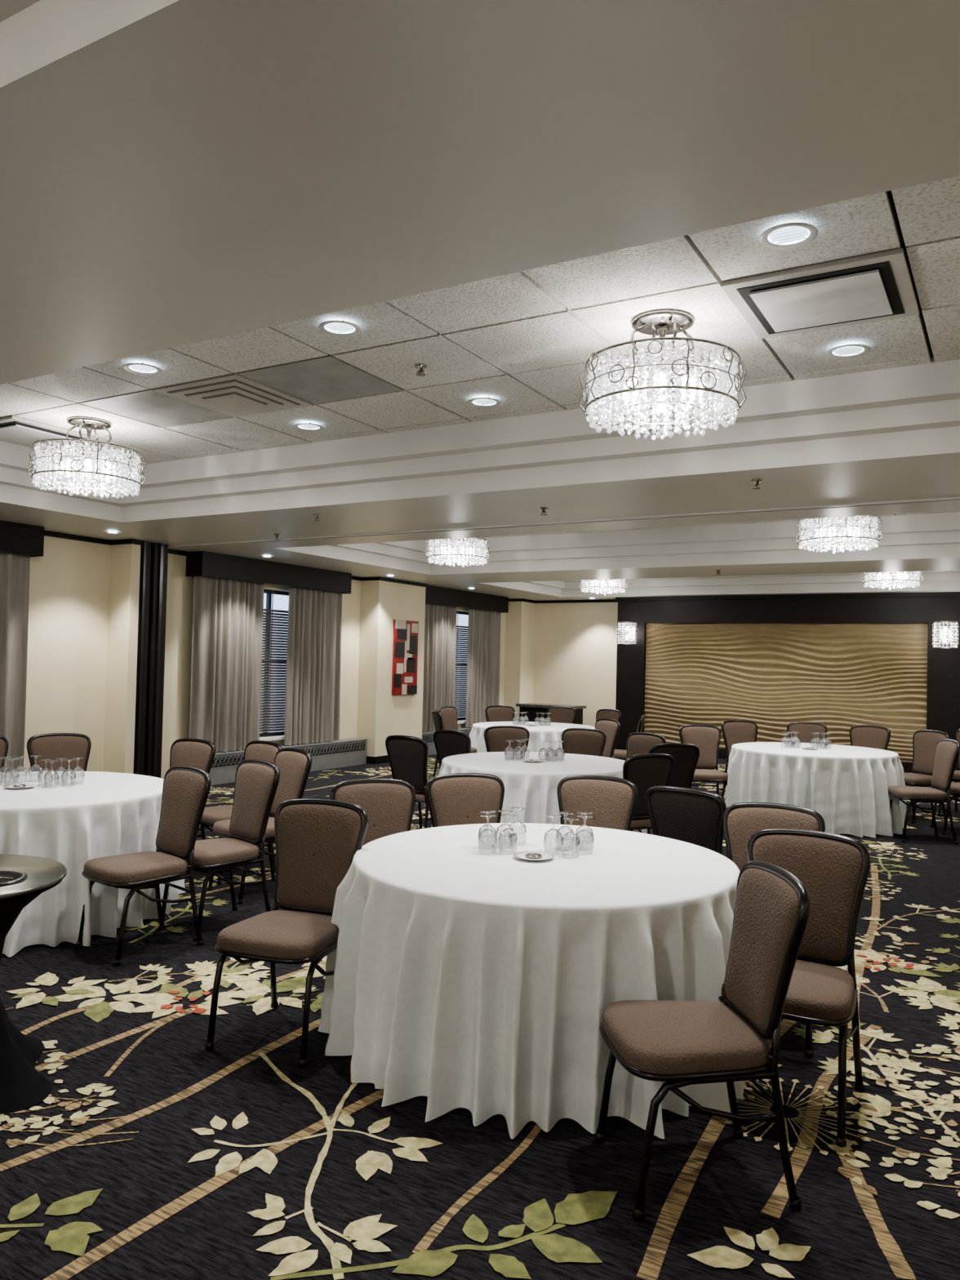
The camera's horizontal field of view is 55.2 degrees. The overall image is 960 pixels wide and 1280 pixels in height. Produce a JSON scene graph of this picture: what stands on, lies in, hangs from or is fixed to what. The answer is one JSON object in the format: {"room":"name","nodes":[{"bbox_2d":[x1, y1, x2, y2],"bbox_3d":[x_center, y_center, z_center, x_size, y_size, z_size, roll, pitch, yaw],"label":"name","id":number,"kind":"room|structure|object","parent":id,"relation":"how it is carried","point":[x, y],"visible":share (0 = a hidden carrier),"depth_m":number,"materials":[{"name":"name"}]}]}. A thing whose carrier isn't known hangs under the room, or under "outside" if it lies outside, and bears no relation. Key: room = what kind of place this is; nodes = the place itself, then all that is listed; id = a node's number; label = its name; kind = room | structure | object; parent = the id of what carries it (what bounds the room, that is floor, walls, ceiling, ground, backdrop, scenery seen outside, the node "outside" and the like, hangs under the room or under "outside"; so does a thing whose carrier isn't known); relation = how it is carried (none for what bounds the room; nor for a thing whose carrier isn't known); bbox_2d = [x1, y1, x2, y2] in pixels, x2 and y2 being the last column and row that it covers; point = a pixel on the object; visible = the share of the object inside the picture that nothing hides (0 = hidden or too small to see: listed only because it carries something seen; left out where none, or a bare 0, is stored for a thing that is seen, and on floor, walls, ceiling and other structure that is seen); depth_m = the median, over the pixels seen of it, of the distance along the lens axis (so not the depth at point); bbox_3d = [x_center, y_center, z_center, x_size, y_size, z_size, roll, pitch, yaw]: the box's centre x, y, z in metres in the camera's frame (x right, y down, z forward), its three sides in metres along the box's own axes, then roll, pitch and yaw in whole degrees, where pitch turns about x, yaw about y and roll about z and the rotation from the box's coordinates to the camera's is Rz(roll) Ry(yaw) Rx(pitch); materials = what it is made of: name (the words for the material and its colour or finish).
{"room":"event hall","nodes":[
{"label":"event hall","id":0,"kind":"room"},
{"bbox_2d":[23,535,506,778],"bbox_3d":[-4.140,0.090,10.338,0.160,3.287,19.300,1,-2,30],"label":"wall","id":1,"kind":"structure","parent":0,"point":[69,584],"depth_m":10.00,"materials":[{"name":"beige paint"}]},
{"bbox_2d":[0,520,44,556],"bbox_3d":[-5.228,-1.034,8.014,0.280,0.296,2.920,1,-2,30],"label":"curtain valance","id":2,"kind":"object","parent":1,"relation":"attached to","point":[15,537],"depth_m":9.00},
{"bbox_2d":[102,538,142,773],"bbox_3d":[-3.955,0.316,10.123,0.380,2.836,0.150,1,-2,30],"label":"pilaster","id":3,"kind":"object","parent":1,"relation":"attached to","point":[125,554],"visible":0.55,"depth_m":10.08,"materials":[{"name":"beige paint"}]},
{"bbox_2d":[133,541,168,777],"bbox_3d":[-3.825,0.324,10.357,0.370,2.836,0.375,1,-2,30],"label":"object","id":4,"kind":"structure","parent":1,"relation":"attached to","point":[153,556],"depth_m":10.29,"materials":[{"name":"brown wood"}]},
{"bbox_2d":[44,530,361,581],"bbox_3d":[-4.026,-1.075,10.314,0.040,0.050,19.300,1,-2,30],"label":"trim","id":5,"kind":"structure","parent":1,"relation":"attached to","point":[46,533],"depth_m":9.94,"materials":[{"name":"brown wood"}]},
{"bbox_2d":[259,735,284,741],"bbox_3d":[-2.798,1.335,12.434,0.070,0.040,2.650,1,-2,30],"label":"trim","id":6,"kind":"structure","parent":1,"relation":"attached to","point":[274,738],"depth_m":12.37,"materials":[{"name":"paint"}]},
{"bbox_2d":[259,589,288,737],"bbox_3d":[-2.908,0.314,12.535,0.060,2.000,2.450,1,-2,30],"label":"window","id":7,"kind":"structure","parent":1,"relation":"in","point":[268,593],"depth_m":12.54,"materials":[{"name":"clear glass"}]},
{"bbox_2d":[259,590,288,733],"bbox_3d":[-2.851,0.285,12.503,0.050,1.940,2.390,1,-2,30],"label":"window blind","id":8,"kind":"object","parent":7,"relation":"attached to","point":[281,677],"visible":0.23,"depth_m":12.56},
{"bbox_2d":[356,577,426,764],"bbox_3d":[-1.387,0.478,14.533,0.380,2.836,1.300,1,-2,30],"label":"pilaster","id":9,"kind":"object","parent":1,"relation":"attached to","point":[381,714],"visible":0.64,"depth_m":14.09,"materials":[{"name":"beige paint"}]},
{"bbox_2d":[391,619,418,694],"bbox_3d":[-1.180,0.276,14.523,0.039,1.170,0.640,1,-2,30],"label":"abstract painting","id":10,"kind":"object","parent":9,"relation":"attached to","point":[405,641],"visible":1,"depth_m":14.48},
{"bbox_2d":[456,610,468,720],"bbox_3d":[-0.481,0.468,16.703,0.060,2.000,2.400,1,-2,30],"label":"window","id":11,"kind":"structure","parent":1,"relation":"in","point":[457,611],"depth_m":16.91,"materials":[{"name":"clear glass"}]},
{"bbox_2d":[454,615,467,717],"bbox_3d":[-0.425,0.439,16.671,0.050,1.940,2.340,1,-2,30],"label":"window blind","id":12,"kind":"object","parent":11,"relation":"attached to","point":[461,688],"visible":0.16,"depth_m":16.81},
{"bbox_2d":[503,598,535,721],"bbox_3d":[0.788,0.617,18.268,0.380,2.836,0.610,1,-2,30],"label":"pilaster","id":13,"kind":"object","parent":1,"relation":"attached to","point":[520,617],"visible":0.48,"depth_m":18.07,"materials":[{"name":"beige paint"}]},
{"bbox_2d":[0,0,959,600],"bbox_3d":[0.544,-1.355,7.664,11.000,0.601,19.700,1,-2,30],"label":"ceiling","id":14,"kind":"structure","parent":0,"point":[494,193],"depth_m":3.16,"materials":[{"name":"paint"}]},
{"bbox_2d":[0,551,30,773],"bbox_3d":[-5.216,0.163,8.048,0.110,2.215,2.668,1,-2,30],"label":"curtain","id":15,"kind":"object","parent":14,"relation":"hanging from","point":[15,568],"visible":0.86,"depth_m":9.12,"materials":[{"name":"fabric"}]},
{"bbox_2d":[0,415,99,448],"bbox_3d":[-3.512,-1.594,7.135,0.734,0.040,0.734,1,-2,30],"label":"ceiling vent","id":16,"kind":"object","parent":14,"relation":"in","point":[15,429],"visible":0.69,"depth_m":7.00,"materials":[{"name":"metal"}]},
{"bbox_2d":[27,416,146,498],"bbox_3d":[-2.881,-1.334,6.752,0.768,0.547,0.808,1,-1,4],"label":"crystal chandelier","id":17,"kind":"object","parent":14,"relation":"hanging from","point":[111,473],"visible":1,"depth_m":6.59,"materials":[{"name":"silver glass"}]},
{"bbox_2d":[123,362,162,375],"bbox_3d":[-1.980,-1.600,5.394,0.216,0.026,0.216,1,-2,30],"label":"recessed light","id":18,"kind":"object","parent":14,"relation":"in","point":[140,368],"visible":1,"depth_m":5.40,"materials":[{"name":"white glass"}]},
{"bbox_2d":[152,374,313,417],"bbox_3d":[-1.609,-1.577,6.027,0.720,0.033,0.720,1,-2,30],"label":"ceiling vent","id":19,"kind":"object","parent":14,"relation":"in","point":[235,396],"visible":1,"depth_m":5.94,"materials":[{"name":"metal"}]},
{"bbox_2d":[185,551,351,593],"bbox_3d":[-2.728,-0.876,12.307,0.280,0.296,2.860,1,-2,30],"label":"curtain valance","id":20,"kind":"object","parent":14,"relation":"attached to","point":[204,563],"visible":0.98,"depth_m":11.91,"materials":[{"name":"brown wood"}]},
{"bbox_2d":[189,575,263,752],"bbox_3d":[-3.168,0.293,11.565,0.110,2.215,1.150,1,-2,30],"label":"curtain","id":21,"kind":"object","parent":20,"relation":"hanging from","point":[227,641],"visible":0.92,"depth_m":11.52,"materials":[{"name":"beige fabric"}]},
{"bbox_2d":[284,586,342,745],"bbox_3d":[-2.336,0.346,12.996,0.107,2.215,1.139,1,-2,30],"label":"curtain","id":22,"kind":"object","parent":20,"relation":"hanging from","point":[313,652],"visible":0.94,"depth_m":12.96,"materials":[{"name":"beige fabric"}]},
{"bbox_2d":[293,422,324,431],"bbox_3d":[-1.242,-1.553,6.662,0.216,0.026,0.216,1,-2,30],"label":"recessed light","id":23,"kind":"object","parent":14,"relation":"in","point":[305,426],"visible":1,"depth_m":6.67,"materials":[{"name":"white glass"}]},
{"bbox_2d":[318,320,361,337],"bbox_3d":[-0.710,-1.587,4.654,0.216,0.026,0.216,1,-2,30],"label":"recessed light","id":24,"kind":"object","parent":14,"relation":"in","point":[333,327],"visible":1,"depth_m":4.66,"materials":[{"name":"white glass"}]},
{"bbox_2d":[414,363,426,376],"bbox_3d":[-0.341,-1.554,5.288,0.070,0.056,0.070,1,-2,30],"label":"sprinkler","id":25,"kind":"object","parent":14,"relation":"attached to","point":[420,366],"visible":1,"depth_m":5.28,"materials":[{"name":"silver metal"}]},
{"bbox_2d":[424,537,490,567],"bbox_3d":[-0.271,-1.168,11.235,0.768,0.547,0.808,1,-1,8],"label":"crystal chandelier","id":26,"kind":"object","parent":14,"relation":"hanging from","point":[468,551],"visible":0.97,"depth_m":11.04,"materials":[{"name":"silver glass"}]},
{"bbox_2d":[425,585,508,613],"bbox_3d":[-0.314,-0.722,16.453,0.280,0.296,2.940,1,-2,30],"label":"curtain valance","id":27,"kind":"object","parent":14,"relation":"attached to","point":[433,594],"visible":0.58,"depth_m":16.28,"materials":[{"name":"brown wood"}]},
{"bbox_2d":[422,602,456,732],"bbox_3d":[-0.758,0.446,15.707,0.105,2.215,1.200,1,-2,30],"label":"curtain","id":28,"kind":"object","parent":27,"relation":"hanging from","point":[440,620],"visible":0.66,"depth_m":15.79,"materials":[{"name":"beige fabric"}]},
{"bbox_2d":[465,608,501,727],"bbox_3d":[0.091,0.500,17.161,0.111,2.215,1.170,1,-2,30],"label":"curtain","id":29,"kind":"object","parent":27,"relation":"hanging from","point":[483,654],"visible":0.85,"depth_m":17.10,"materials":[{"name":"beige fabric"}]},
{"bbox_2d":[467,396,501,407],"bbox_3d":[0.028,-1.540,5.922,0.216,0.026,0.216,1,-2,30],"label":"recessed light","id":30,"kind":"object","parent":14,"relation":"in","point":[479,402],"visible":1,"depth_m":5.93,"materials":[{"name":"white glass"}]},
{"bbox_2d":[173,497,959,547],"bbox_3d":[0.939,-1.032,8.001,10.250,0.012,0.100,1,-2,30],"label":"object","id":31,"kind":"object","parent":14,"relation":"attached to","point":[951,499],"visible":1,"depth_m":7.86,"materials":[{"name":"white paint"}]},
{"bbox_2d":[578,578,627,595],"bbox_3d":[2.047,-1.021,15.216,0.768,0.547,0.808,2,-1,-9],"label":"crystal chandelier","id":32,"kind":"object","parent":14,"relation":"hanging from","point":[607,586],"visible":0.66,"depth_m":15.02,"materials":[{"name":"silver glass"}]},
{"bbox_2d":[578,308,746,440],"bbox_3d":[0.891,-1.298,4.507,0.768,0.547,0.808,1,-1,-6],"label":"crystal chandelier","id":33,"kind":"object","parent":14,"relation":"hanging from","point":[692,391],"visible":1,"depth_m":4.34,"materials":[{"name":"glass"}]},
{"bbox_2d":[759,222,818,249],"bbox_3d":[1.192,-1.568,3.546,0.216,0.026,0.216,1,-2,30],"label":"recessed light","id":34,"kind":"object","parent":14,"relation":"in","point":[795,234],"visible":1,"depth_m":3.55,"materials":[{"name":"white glass"}]},
{"bbox_2d":[720,248,919,338],"bbox_3d":[1.562,-1.543,4.179,0.734,0.040,0.734,1,-2,30],"label":"ceiling vent","id":35,"kind":"object","parent":14,"relation":"in","point":[878,286],"visible":1,"depth_m":4.08,"materials":[{"name":"metal"}]},
{"bbox_2d":[795,515,882,554],"bbox_3d":[3.522,-1.131,9.025,0.768,0.547,0.808,2,-1,-25],"label":"crystal chandelier","id":36,"kind":"object","parent":14,"relation":"hanging from","point":[865,537],"visible":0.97,"depth_m":8.83,"materials":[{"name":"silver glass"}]},
{"bbox_2d":[826,343,870,359],"bbox_3d":[1.931,-1.522,4.814,0.216,0.026,0.216,1,-2,30],"label":"recessed light","id":37,"kind":"object","parent":14,"relation":"in","point":[844,351],"visible":1,"depth_m":4.82,"materials":[{"name":"white glass"}]},
{"bbox_2d":[862,571,923,590],"bbox_3d":[5.840,-0.983,13.007,0.768,0.547,0.808,2,-1,-18],"label":"crystal chandelier","id":38,"kind":"object","parent":14,"relation":"hanging from","point":[900,578],"visible":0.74,"depth_m":12.81,"materials":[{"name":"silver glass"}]},
{"bbox_2d":[0,754,959,1279],"bbox_3d":[0.469,1.829,7.590,11.000,0.100,19.700,1,-2,30],"label":"floor","id":39,"kind":"structure","parent":0,"point":[211,1237],"depth_m":2.98,"materials":[{"name":"carpet"}]},
{"bbox_2d":[0,735,8,773],"bbox_3d":[-3.663,1.186,6.712,0.467,0.955,0.572,2,-2,-39],"label":"dining chair","id":40,"kind":"object","parent":39,"relation":"on","point":[3,741],"visible":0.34,"depth_m":7.00,"materials":[{"name":"beige fabric"}]},
{"bbox_2d":[0,853,66,1114],"bbox_3d":[-1.954,1.236,3.361,0.783,0.766,0.783,2,-1,-23],"label":"cocktail table","id":41,"kind":"object","parent":39,"relation":"on","point":[23,878],"visible":1,"depth_m":3.32,"materials":[{"name":"fabric"}]},
{"bbox_2d":[26,733,91,771],"bbox_3d":[-3.165,1.204,6.969,0.467,0.955,0.572,2,-2,-33],"label":"dining chair","id":42,"kind":"object","parent":39,"relation":"on","point":[50,746],"visible":0.33,"depth_m":7.15,"materials":[{"name":"beige fabric"}]},
{"bbox_2d":[0,771,186,957],"bbox_3d":[-2.779,1.280,5.646,1.854,0.755,1.816,1,-2,30],"label":"round banquet table","id":43,"kind":"object","parent":39,"relation":"on","point":[108,814],"visible":0.63,"depth_m":5.12,"materials":[{"name":"white fabric"}]},
{"bbox_2d":[3,783,35,788],"bbox_3d":[-2.797,0.890,5.577,0.176,0.016,0.176,1,-2,30],"label":"plate","id":44,"kind":"object","parent":43,"relation":"on","point":[17,785],"visible":1,"depth_m":5.58,"materials":[{"name":"white ceramic"}]},
{"bbox_2d":[75,765,211,966],"bbox_3d":[-1.830,1.190,5.010,0.467,0.955,0.572,0,-2,42],"label":"dining chair","id":45,"kind":"object","parent":39,"relation":"on","point":[185,789],"visible":1,"depth_m":5.03,"materials":[{"name":"beige fabric"}]},
{"bbox_2d":[169,738,215,869],"bbox_3d":[-2.305,1.219,6.734,0.467,0.955,0.572,1,-2,30],"label":"dining chair","id":46,"kind":"object","parent":39,"relation":"on","point":[194,753],"visible":0.35,"depth_m":6.91,"materials":[{"name":"beige fabric"}]},
{"bbox_2d":[158,759,279,942],"bbox_3d":[-1.541,1.207,5.443,0.467,0.955,0.572,0,-2,45],"label":"dining chair","id":47,"kind":"object","parent":39,"relation":"on","point":[256,780],"visible":0.89,"depth_m":5.46,"materials":[{"name":"beige fabric"}]},
{"bbox_2d":[200,740,282,884],"bbox_3d":[-1.798,1.230,6.715,0.467,0.955,0.572,0,-2,42],"label":"dining chair","id":48,"kind":"object","parent":39,"relation":"on","point":[264,750],"visible":0.33,"depth_m":6.77,"materials":[{"name":"beige fabric"}]},
{"bbox_2d":[207,747,311,904],"bbox_3d":[-1.490,1.226,6.223,0.572,0.955,0.467,3,-2,-42],"label":"dining chair","id":49,"kind":"object","parent":39,"relation":"on","point":[294,765],"visible":0.57,"depth_m":6.28,"materials":[{"name":"beige fabric"}]},
{"bbox_2d":[204,798,368,1067],"bbox_3d":[-0.801,1.188,3.884,0.467,0.955,0.572,1,-1,19],"label":"dining chair","id":50,"kind":"object","parent":39,"relation":"on","point":[317,840],"visible":0.82,"depth_m":4.02,"materials":[{"name":"beige fabric"}]},
{"bbox_2d":[208,737,367,785],"bbox_3d":[-2.673,1.631,12.466,0.227,0.375,3.450,1,-2,30],"label":"heater","id":51,"kind":"object","parent":39,"relation":"on","point":[325,755],"visible":0.54,"depth_m":12.98,"materials":[{"name":"metal"}]},
{"bbox_2d":[329,777,415,845],"bbox_3d":[-0.501,1.213,4.639,0.467,0.955,0.572,2,-1,-18],"label":"dining chair","id":52,"kind":"object","parent":39,"relation":"on","point":[388,804],"visible":0.27,"depth_m":4.86,"materials":[{"name":"beige fabric"}]},
{"bbox_2d":[385,735,431,829],"bbox_3d":[-0.489,1.289,7.930,0.467,0.955,0.572,0,-2,36],"label":"dining chair","id":53,"kind":"object","parent":39,"relation":"on","point":[407,755],"visible":0.71,"depth_m":7.71,"materials":[{"name":"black fabric"}]},
{"bbox_2d":[422,727,471,755],"bbox_3d":[-0.284,1.783,16.569,0.227,0.375,3.250,1,-2,30],"label":"heater","id":54,"kind":"object","parent":39,"relation":"on","point":[428,736],"visible":0.09,"depth_m":15.46,"materials":[{"name":"metal"}]},
{"bbox_2d":[437,706,457,775],"bbox_3d":[-0.253,1.408,12.772,0.572,0.955,0.467,1,-2,30],"label":"dining chair","id":55,"kind":"object","parent":39,"relation":"on","point":[449,713],"visible":0.39,"depth_m":12.87,"materials":[{"name":"beige fabric"}]},
{"bbox_2d":[433,729,471,767],"bbox_3d":[-0.111,1.315,8.647,0.467,0.955,0.572,0,-2,42],"label":"dining chair","id":56,"kind":"object","parent":39,"relation":"on","point":[447,743],"visible":0.35,"depth_m":8.45,"materials":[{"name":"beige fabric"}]},
{"bbox_2d":[431,709,476,777],"bbox_3d":[-0.331,1.386,11.921,0.572,0.955,0.467,2,-1,-15],"label":"dining chair","id":57,"kind":"object","parent":39,"relation":"on","point":[437,716],"visible":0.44,"depth_m":11.78,"materials":[{"name":"beige fabric"}]},
{"bbox_2d":[425,773,504,827],"bbox_3d":[-0.025,1.232,4.976,0.467,0.955,0.572,2,-1,-16],"label":"dining chair","id":58,"kind":"object","parent":39,"relation":"on","point":[452,798],"visible":0.41,"depth_m":5.18,"materials":[{"name":"beige fabric"}]},
{"bbox_2d":[0,757,959,1279],"bbox_3d":[1.486,1.831,8.971,10.886,0.006,15.163,1,-2,30],"label":"carpet pattern","id":59,"kind":"object","parent":39,"relation":"on","point":[73,1237],"visible":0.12,"depth_m":3.04,"materials":[{"name":"carpet"}]},
{"bbox_2d":[484,705,515,721],"bbox_3d":[0.362,1.432,13.216,0.467,0.955,0.572,2,-1,-19],"label":"dining chair","id":60,"kind":"object","parent":39,"relation":"on","point":[493,713],"visible":0.34,"depth_m":13.43,"materials":[{"name":"beige fabric"}]},
{"bbox_2d":[484,725,529,751],"bbox_3d":[0.295,1.332,8.957,0.467,0.955,0.572,2,-1,-8],"label":"dining chair","id":61,"kind":"object","parent":39,"relation":"on","point":[495,736],"visible":0.32,"depth_m":9.17,"materials":[{"name":"beige fabric"}]},
{"bbox_2d":[317,822,745,1138],"bbox_3d":[0.279,1.314,3.984,1.831,0.755,1.864,1,-2,30],"label":"round banquet table","id":62,"kind":"object","parent":39,"relation":"on","point":[483,983],"visible":0.84,"depth_m":3.27,"materials":[{"name":"white fabric"}]},
{"bbox_2d":[497,814,517,853],"bbox_3d":[0.124,0.851,4.030,0.086,0.163,0.086,1,-2,30],"label":"water goblet","id":63,"kind":"object","parent":62,"relation":"on","point":[501,815],"visible":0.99,"depth_m":4.03,"materials":[{"name":"clear glass"}]},
{"bbox_2d":[513,851,554,860],"bbox_3d":[0.229,0.922,3.915,0.176,0.016,0.176,1,-2,30],"label":"plate","id":64,"kind":"object","parent":62,"relation":"on","point":[528,855],"visible":1,"depth_m":3.93,"materials":[{"name":"white ceramic"}]},
{"bbox_2d":[574,814,594,853],"bbox_3d":[0.464,0.860,4.060,0.086,0.163,0.086,1,-2,30],"label":"water goblet","id":65,"kind":"object","parent":62,"relation":"on","point":[578,815],"visible":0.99,"depth_m":4.06,"materials":[{"name":"clear glass"}]},
{"bbox_2d":[469,721,595,753],"bbox_3d":[0.732,1.515,12.184,1.836,0.756,1.877,1,-2,30],"label":"round banquet table","id":66,"kind":"object","parent":39,"relation":"on","point":[542,733],"visible":0.26,"depth_m":11.75,"materials":[{"name":"white fabric"}]},
{"bbox_2d":[431,751,647,833],"bbox_3d":[0.493,1.407,7.802,1.880,0.755,1.846,1,-2,30],"label":"round banquet table","id":67,"kind":"object","parent":39,"relation":"on","point":[531,786],"visible":0.3,"depth_m":7.12,"materials":[{"name":"white fabric"}]},
{"bbox_2d":[515,702,586,724],"bbox_3d":[1.325,1.618,17.201,1.200,0.810,0.550,1,-2,30],"label":"console","id":68,"kind":"object","parent":39,"relation":"on","point":[530,708],"visible":0.18,"depth_m":17.10,"materials":[{"name":"brown wood"}]},
{"bbox_2d":[546,706,577,724],"bbox_3d":[1.100,1.453,13.344,0.467,0.955,0.572,1,-1,25],"label":"dining chair","id":69,"kind":"object","parent":39,"relation":"on","point":[562,714],"visible":0.38,"depth_m":13.54,"materials":[{"name":"beige fabric"}]},
{"bbox_2d":[561,728,606,756],"bbox_3d":[0.920,1.345,8.880,0.467,0.955,0.572,1,-1,25],"label":"dining chair","id":70,"kind":"object","parent":39,"relation":"on","point":[586,741],"visible":0.43,"depth_m":9.08,"materials":[{"name":"beige fabric"}]},
{"bbox_2d":[556,774,637,831],"bbox_3d":[0.580,1.247,5.005,0.467,0.955,0.572,1,-1,19],"label":"dining chair","id":71,"kind":"object","parent":39,"relation":"on","point":[611,801],"visible":0.36,"depth_m":5.21,"materials":[{"name":"beige fabric"}]},
{"bbox_2d":[595,718,620,758],"bbox_3d":[1.278,1.394,10.644,0.572,0.955,0.467,2,-2,-29],"label":"dining chair","id":72,"kind":"object","parent":39,"relation":"on","point":[611,727],"visible":0.44,"depth_m":10.65,"materials":[{"name":"beige fabric"}]},
{"bbox_2d":[595,708,621,749],"bbox_3d":[1.654,1.457,12.973,0.572,0.955,0.467,3,-2,-41],"label":"dining chair","id":73,"kind":"object","parent":39,"relation":"on","point":[615,714],"visible":0.26,"depth_m":13.13,"materials":[{"name":"beige fabric"}]},
{"bbox_2d":[613,714,645,759],"bbox_3d":[1.847,1.437,11.908,0.572,0.955,0.467,1,-1,14],"label":"dining chair","id":74,"kind":"object","parent":39,"relation":"on","point":[621,754],"visible":0.33,"depth_m":11.70,"materials":[{"name":"beige fabric"}]},
{"bbox_2d":[626,732,666,758],"bbox_3d":[1.376,1.347,8.520,0.572,0.955,0.467,2,-2,-40],"label":"dining chair","id":75,"kind":"object","parent":39,"relation":"on","point":[637,743],"visible":0.29,"depth_m":8.70,"materials":[{"name":"beige fabric"}]},
{"bbox_2d":[622,753,674,833],"bbox_3d":[1.105,1.303,6.883,0.467,0.955,0.572,2,-2,-29],"label":"dining chair","id":76,"kind":"object","parent":39,"relation":"on","point":[646,771],"visible":0.41,"depth_m":6.67,"materials":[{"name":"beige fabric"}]},
{"bbox_2d":[647,742,699,834],"bbox_3d":[1.543,1.335,7.845,0.467,0.955,0.572,2,-1,-15],"label":"dining chair","id":77,"kind":"object","parent":39,"relation":"on","point":[686,756],"visible":0.31,"depth_m":7.63,"materials":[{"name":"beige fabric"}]},
{"bbox_2d":[645,786,726,854],"bbox_3d":[1.225,1.262,5.034,0.467,0.955,0.572,0,-2,39],"label":"dining chair","id":78,"kind":"object","parent":39,"relation":"on","point":[687,815],"visible":0.36,"depth_m":4.82,"materials":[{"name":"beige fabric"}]},
{"bbox_2d":[595,860,809,1222],"bbox_3d":[0.683,1.200,2.895,0.572,0.955,0.467,2,-1,-7],"label":"dining chair","id":79,"kind":"object","parent":39,"relation":"on","point":[677,1043],"visible":1,"depth_m":2.78,"materials":[{"name":"beige fabric"}]},
{"bbox_2d":[679,724,728,795],"bbox_3d":[2.414,1.403,9.866,0.467,0.955,0.572,1,-1,0],"label":"dining chair","id":80,"kind":"object","parent":39,"relation":"on","point":[707,738],"visible":0.66,"depth_m":10.05,"materials":[{"name":"beige fabric"}]},
{"bbox_2d":[720,720,757,799],"bbox_3d":[3.167,1.444,10.870,0.467,0.955,0.572,2,-1,-8],"label":"dining chair","id":81,"kind":"object","parent":39,"relation":"on","point":[734,731],"visible":0.46,"depth_m":11.08,"materials":[{"name":"beige fabric"}]},
{"bbox_2d":[722,802,825,1057],"bbox_3d":[1.270,1.242,4.096,0.467,0.955,0.572,1,-1,25],"label":"dining chair","id":82,"kind":"object","parent":39,"relation":"on","point":[740,820],"visible":0.22,"depth_m":4.33,"materials":[{"name":"beige fabric"}]},
{"bbox_2d":[718,828,870,1147],"bbox_3d":[1.157,1.223,3.398,0.467,0.955,0.572,1,-2,30],"label":"dining chair","id":83,"kind":"object","parent":39,"relation":"on","point":[833,868],"visible":0.66,"depth_m":3.49,"materials":[{"name":"beige fabric"}]},
{"bbox_2d":[786,721,827,743],"bbox_3d":[3.853,1.459,10.826,0.467,0.955,0.572,1,-1,19],"label":"dining chair","id":84,"kind":"object","parent":39,"relation":"on","point":[807,731],"visible":0.39,"depth_m":11.04,"materials":[{"name":"beige fabric"}]},
{"bbox_2d":[724,742,907,838],"bbox_3d":[3.462,1.519,9.611,1.805,0.755,1.859,1,-2,30],"label":"round banquet table","id":85,"kind":"object","parent":39,"relation":"on","point":[848,785],"visible":0.84,"depth_m":8.89,"materials":[{"name":"white fabric"}]},
{"bbox_2d":[848,724,890,750],"bbox_3d":[4.359,1.463,10.473,0.467,0.955,0.572,0,-2,42],"label":"dining chair","id":86,"kind":"object","parent":39,"relation":"on","point":[861,735],"visible":0.39,"depth_m":10.63,"materials":[{"name":"beige fabric"}]},
{"bbox_2d":[888,738,959,844],"bbox_3d":[4.215,1.420,8.765,0.572,0.955,0.467,1,-1,4],"label":"dining chair","id":87,"kind":"object","parent":39,"relation":"on","point":[947,750],"visible":0.99,"depth_m":8.62,"materials":[{"name":"beige fabric"}]},
{"bbox_2d":[903,729,949,823],"bbox_3d":[4.708,1.459,9.950,0.572,0.955,0.467,2,-1,-23],"label":"dining chair","id":88,"kind":"object","parent":39,"relation":"on","point":[924,741],"visible":0.6,"depth_m":10.00,"materials":[{"name":"beige fabric"}]},
{"bbox_2d":[930,782,959,835],"bbox_3d":[4.850,1.444,9.177,0.572,0.955,0.467,1,-1,12],"label":"dining chair","id":89,"kind":"object","parent":39,"relation":"on","point":[955,786],"visible":0.44,"depth_m":9.00,"materials":[{"name":"beige fabric"}]},
{"bbox_2d":[937,728,959,813],"bbox_3d":[5.495,1.486,10.331,0.572,0.955,0.467,3,-2,-43],"label":"dining chair","id":90,"kind":"object","parent":39,"relation":"on","point":[956,777],"visible":0.54,"depth_m":10.56,"materials":[{"name":"beige fabric"}]},
{"bbox_2d":[533,602,617,726],"bbox_3d":[5.399,0.447,16.029,10.600,3.287,0.150,1,-2,30],"label":"wall","id":91,"kind":"structure","parent":0,"point":[575,645],"depth_m":17.98,"materials":[{"name":"beige paint"}]},
{"bbox_2d":[535,599,617,603],"bbox_3d":[1.819,-0.758,18.048,2.360,0.050,0.040,1,-2,30],"label":"trim","id":92,"kind":"structure","parent":91,"relation":"attached to","point":[607,600],"depth_m":18.00,"materials":[{"name":"brown wood"}]},
{"bbox_2d":[615,591,959,773],"bbox_3d":[6.206,0.671,15.123,8.290,2.836,0.590,1,-2,30],"label":"surround","id":93,"kind":"object","parent":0,"point":[943,700],"visible":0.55,"depth_m":15.35,"materials":[{"name":"brown wood"}]},
{"bbox_2d":[616,621,637,644],"bbox_3d":[2.675,-0.123,16.686,0.366,0.410,0.383,1,-2,30],"label":"wall sconce","id":94,"kind":"object","parent":93,"relation":"attached to","point":[630,631],"visible":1,"depth_m":16.59,"materials":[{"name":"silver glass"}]},
{"bbox_2d":[644,622,928,762],"bbox_3d":[5.022,0.812,15.597,4.650,2.200,0.034,1,-2,30],"label":"panel","id":95,"kind":"object","parent":93,"relation":"attached to","point":[840,677],"visible":0.86,"depth_m":15.50,"materials":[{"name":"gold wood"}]},
{"bbox_2d":[932,621,959,648],"bbox_3d":[7.142,-0.079,14.083,0.366,0.410,0.383,1,-2,30],"label":"wall sconce","id":96,"kind":"object","parent":93,"relation":"attached to","point":[945,634],"visible":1,"depth_m":14.02,"materials":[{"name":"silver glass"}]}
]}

